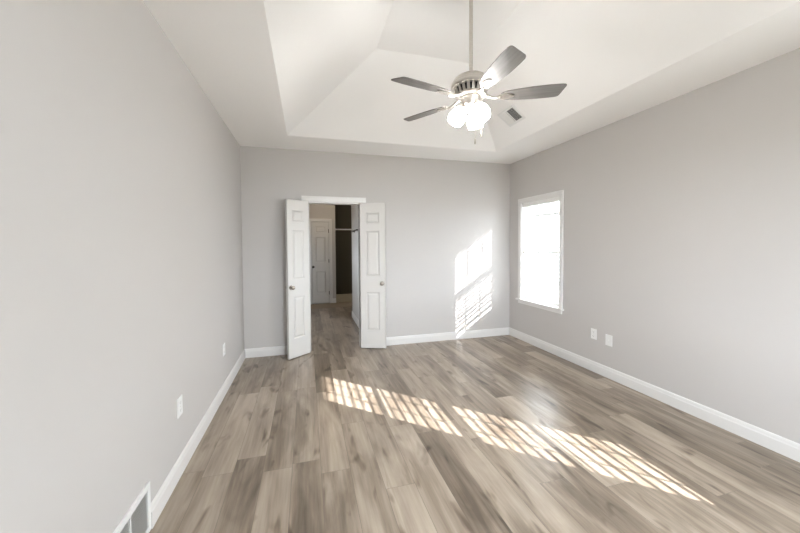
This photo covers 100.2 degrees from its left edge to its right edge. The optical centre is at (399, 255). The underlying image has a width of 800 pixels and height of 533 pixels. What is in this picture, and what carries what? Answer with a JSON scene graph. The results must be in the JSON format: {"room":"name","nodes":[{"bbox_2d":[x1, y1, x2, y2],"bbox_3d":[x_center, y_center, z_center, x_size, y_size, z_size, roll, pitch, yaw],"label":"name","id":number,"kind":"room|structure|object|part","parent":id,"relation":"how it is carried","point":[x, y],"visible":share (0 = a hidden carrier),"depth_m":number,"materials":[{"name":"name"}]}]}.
{"room":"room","nodes":[
{"label":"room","id":0,"kind":"room"},
{"bbox_2d":[0,0,243,532],"bbox_3d":[-1.357,0.049,1.508,0.200,2.740,6.030,-1,2,-16],"label":"wall","id":1,"kind":"structure","parent":0,"point":[121,264],"depth_m":1.37,"materials":[{"name":"grey paint"}]},
{"bbox_2d":[113,481,151,532],"bbox_3d":[-1.190,1.293,1.367,0.012,0.252,0.738,-1,2,-16],"label":"air vent","id":2,"kind":"object","parent":1,"relation":"in","point":[137,519],"visible":1,"depth_m":1.62,"materials":[{"name":"white metal"}]},
{"bbox_2d":[177,394,182,418],"bbox_3d":[-1.415,0.970,2.151,0.008,0.122,0.082,-1,2,-16],"label":"wall outlet","id":3,"kind":"object","parent":1,"relation":"attached to","point":[179,400],"visible":1,"depth_m":2.14,"materials":[{"name":"white plastic"}]},
{"bbox_2d":[151,349,245,528],"bbox_3d":[-1.256,1.357,1.616,0.015,0.118,5.710,-1,2,-16],"label":"baseboard","id":4,"kind":"structure","parent":1,"relation":"attached to","point":[165,491],"depth_m":2.26,"materials":[{"name":"white paint"}]},
{"bbox_2d":[309,204,335,303],"bbox_3d":[-2.203,-0.157,8.375,1.150,2.740,0.120,-1,2,-16],"label":"wall","id":5,"kind":"structure","parent":0,"point":[316,211],"depth_m":8.41,"materials":[{"name":"grey paint"}]},
{"bbox_2d":[311,222,329,302],"bbox_3d":[-1.978,0.179,8.338,0.421,2.020,0.088,-1,2,-16],"label":"door","id":6,"kind":"structure","parent":5,"relation":"in","point":[319,230],"depth_m":8.35,"materials":[{"name":"white paint"}]},
{"bbox_2d":[309,219,332,303],"bbox_3d":[-1.990,0.147,8.371,0.576,2.130,0.020,-1,2,-16],"label":"door frame","id":7,"kind":"structure","parent":5,"relation":"attached to","point":[310,220],"depth_m":8.41,"materials":[{"name":"white paint"}]},
{"bbox_2d":[335,205,351,293],"bbox_3d":[-1.353,-0.184,9.068,0.940,2.740,0.760,-1,2,-16],"label":"wall","id":8,"kind":"structure","parent":0,"point":[343,238],"depth_m":9.32,"materials":[{"name":"brown paint"}]},
{"bbox_2d":[351,205,358,319],"bbox_3d":[-0.657,-0.089,5.864,0.120,2.740,1.990,-1,2,-16],"label":"wall","id":9,"kind":"structure","parent":0,"point":[354,208],"depth_m":6.35,"materials":[{"name":"grey paint"}]},
{"bbox_2d":[352,311,358,326],"bbox_3d":[-0.369,1.217,5.990,0.735,0.118,2.005,-1,2,-16],"label":"baseboard","id":10,"kind":"structure","parent":9,"relation":"attached to","point":[354,317],"depth_m":6.31,"materials":[{"name":"white paint"}]},
{"bbox_2d":[240,146,509,348],"bbox_3d":[-0.152,-0.063,4.910,3.949,2.740,0.120,-1,2,-16],"label":"wall","id":11,"kind":"structure","parent":0,"point":[448,221],"depth_m":4.92,"materials":[{"name":"grey paint"}]},
{"bbox_2d":[285,199,310,359],"bbox_3d":[-1.330,0.301,4.379,0.150,2.040,0.358,1,2,34],"label":"door","id":12,"kind":"structure","parent":11,"relation":"in","point":[297,287],"depth_m":4.35,"materials":[{"name":"white paint"}]},
{"bbox_2d":[301,196,365,346],"bbox_3d":[-0.915,0.253,4.706,0.872,2.130,0.160,-1,2,-16],"label":"door frame","id":13,"kind":"structure","parent":11,"relation":"attached to","point":[328,200],"depth_m":4.63,"materials":[{"name":"white paint"}]},
{"bbox_2d":[359,203,386,347],"bbox_3d":[-0.383,0.285,4.699,0.370,2.040,0.150,0,2,4],"label":"door","id":14,"kind":"structure","parent":11,"relation":"in","point":[372,218],"depth_m":4.68,"materials":[{"name":"white paint"}]},
{"bbox_2d":[245,327,508,357],"bbox_3d":[-0.126,1.249,4.885,3.949,0.118,0.015,-1,2,-16],"label":"baseboard","id":15,"kind":"structure","parent":11,"relation":"attached to","point":[276,350],"depth_m":5.01,"materials":[{"name":"white paint"}]},
{"bbox_2d":[143,0,799,163],"bbox_3d":[0.630,-1.739,2.010,4.349,0.780,6.030,-1,2,-16],"label":"ceiling","id":16,"kind":"structure","parent":0,"point":[310,75],"depth_m":2.79,"materials":[{"name":"white paint"}]},
{"bbox_2d":[391,0,566,143],"bbox_3d":[0.494,-1.397,2.397,1.189,1.184,1.194,-1,2,-16],"label":"ceiling fan","id":17,"kind":"object","parent":16,"relation":"hanging from","point":[469,88],"visible":1,"depth_m":2.35,"materials":[{"name":"silver metal"}]},
{"bbox_3d":[0.154,-1.138,2.241,0.431,0.006,0.137,-1,14,-30],"label":"blade","id":18,"kind":"part","parent":17,"relation":"part of","materials":[{"name":"grey wood"}]},
{"bbox_3d":[0.205,-1.153,2.727,0.431,0.006,0.137,1,14,41],"label":"blade","id":19,"kind":"part","parent":17,"relation":"part of","materials":[{"name":"grey wood"}]},
{"bbox_3d":[0.425,-1.025,2.451,0.121,0.120,0.121,29,1,-1],"label":"lamp shade","id":20,"kind":"part","parent":17,"relation":"part of","materials":[{"name":"white glass"}]},
{"bbox_3d":[0.567,-1.028,2.534,0.121,0.120,0.121,1,31,29],"label":"lamp shade","id":21,"kind":"part","parent":17,"relation":"part of","materials":[{"name":"white glass"}]},
{"bbox_3d":[0.569,-1.023,2.370,0.121,0.120,0.121,-1,-27,-31],"label":"lamp shade","id":22,"kind":"part","parent":17,"relation":"part of","materials":[{"name":"white glass"}]},
{"bbox_3d":[0.611,-1.135,2.038,0.137,0.006,0.431,12,-1,-13],"label":"blade","id":23,"kind":"part","parent":17,"relation":"part of","materials":[{"name":"grey wood"}]},
{"bbox_3d":[0.930,-1.147,2.357,0.431,0.006,0.137,0,-10,12],"label":"blade","id":24,"kind":"part","parent":17,"relation":"part of","materials":[{"name":"grey wood"}]},
{"bbox_2d":[497,105,525,126],"bbox_3d":[1.272,-1.594,3.831,0.179,0.131,0.296,-1,2,-16],"label":"ceiling vent","id":25,"kind":"object","parent":16,"relation":"in","point":[510,115],"visible":1,"depth_m":3.82,"materials":[{"name":"white metal"}]},
{"bbox_2d":[149,302,799,532],"bbox_3d":[0.010,1.382,4.405,4.349,0.121,10.800,-1,2,-16],"label":"floor","id":26,"kind":"structure","parent":0,"point":[503,433],"depth_m":2.32,"materials":[{"name":"brown wood"}]},
{"bbox_2d":[336,294,351,302],"bbox_3d":[-1.213,1.097,8.708,0.900,0.200,0.120,-1,2,-16],"label":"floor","id":27,"kind":"structure","parent":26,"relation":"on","point":[339,297],"depth_m":8.59,"materials":[{"name":"beige wood"}]},
{"bbox_2d":[509,48,799,443],"bbox_3d":[2.639,-0.010,2.620,0.200,2.740,6.030,-1,2,-16],"label":"wall","id":28,"kind":"structure","parent":0,"point":[681,236],"depth_m":2.82,"materials":[{"name":"grey paint"}]},
{"bbox_2d":[515,190,563,313],"bbox_3d":[2.041,-0.054,4.729,0.262,1.587,0.975,-1,2,-16],"label":"window","id":29,"kind":"structure","parent":28,"relation":"in","point":[526,298],"depth_m":4.97,"materials":[{"name":"white paint"}]},
{"bbox_3d":[1.968,0.682,4.730,0.102,0.024,0.975,-1,2,-16],"label":"sill","id":30,"kind":"part","parent":29,"relation":"part of","materials":[{"name":"white paint"}]},
{"bbox_2d":[523,197,558,298],"bbox_3d":[1.982,-0.108,4.711,0.070,1.326,0.769,-1,2,-16],"label":"window blind","id":31,"kind":"object","parent":29,"relation":"attached to","point":[551,200],"visible":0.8,"depth_m":4.65,"materials":[{"name":"white plastic"}]},
{"bbox_3d":[1.993,0.546,4.733,0.048,0.017,0.763,-1,2,-16],"label":"rail","id":32,"kind":"part","parent":31,"relation":"part of","materials":[{"name":"white plastic"}]},
{"bbox_3d":[2.039,0.297,4.739,0.030,0.740,0.781,-1,2,-16],"label":"sash","id":33,"kind":"part","parent":29,"relation":"part of","materials":[{"name":"glass"}]},
{"bbox_3d":[2.068,-0.404,4.726,0.030,0.740,0.781,-1,2,-16],"label":"sash","id":34,"kind":"part","parent":29,"relation":"part of","materials":[{"name":"white glass"}]},
{"bbox_2d":[591,328,596,339],"bbox_3d":[2.211,0.895,3.818,0.008,0.118,0.076,-1,2,-16],"label":"wall outlet","id":35,"kind":"object","parent":28,"relation":"attached to","point":[593,331],"visible":1,"depth_m":3.81,"materials":[{"name":"white plastic"}]},
{"bbox_2d":[605,334,611,346],"bbox_3d":[2.263,0.920,3.627,0.012,0.120,0.082,-1,2,-16],"label":"wall plate","id":36,"kind":"object","parent":28,"relation":"attached to","point":[608,338],"visible":1,"depth_m":3.63,"materials":[{"name":"white plastic"}]},
{"bbox_2d":[509,327,799,461],"bbox_3d":[2.533,1.301,2.670,0.015,0.118,5.710,-1,2,-16],"label":"baseboard","id":37,"kind":"structure","parent":28,"relation":"attached to","point":[788,448],"depth_m":2.90,"materials":[{"name":"white paint"}]},
{"label":"outside","id":38,"kind":"structure","parent":0,"visible":0},
{"bbox_2d":[533,280,558,302],"bbox_3d":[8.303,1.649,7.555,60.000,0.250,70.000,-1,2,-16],"label":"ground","id":39,"kind":"structure","parent":38,"point":[543,291],"depth_m":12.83,"materials":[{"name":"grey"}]},
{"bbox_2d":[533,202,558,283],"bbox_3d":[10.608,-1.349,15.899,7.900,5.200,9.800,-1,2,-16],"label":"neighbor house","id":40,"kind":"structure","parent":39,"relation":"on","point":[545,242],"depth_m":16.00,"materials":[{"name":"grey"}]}
]}

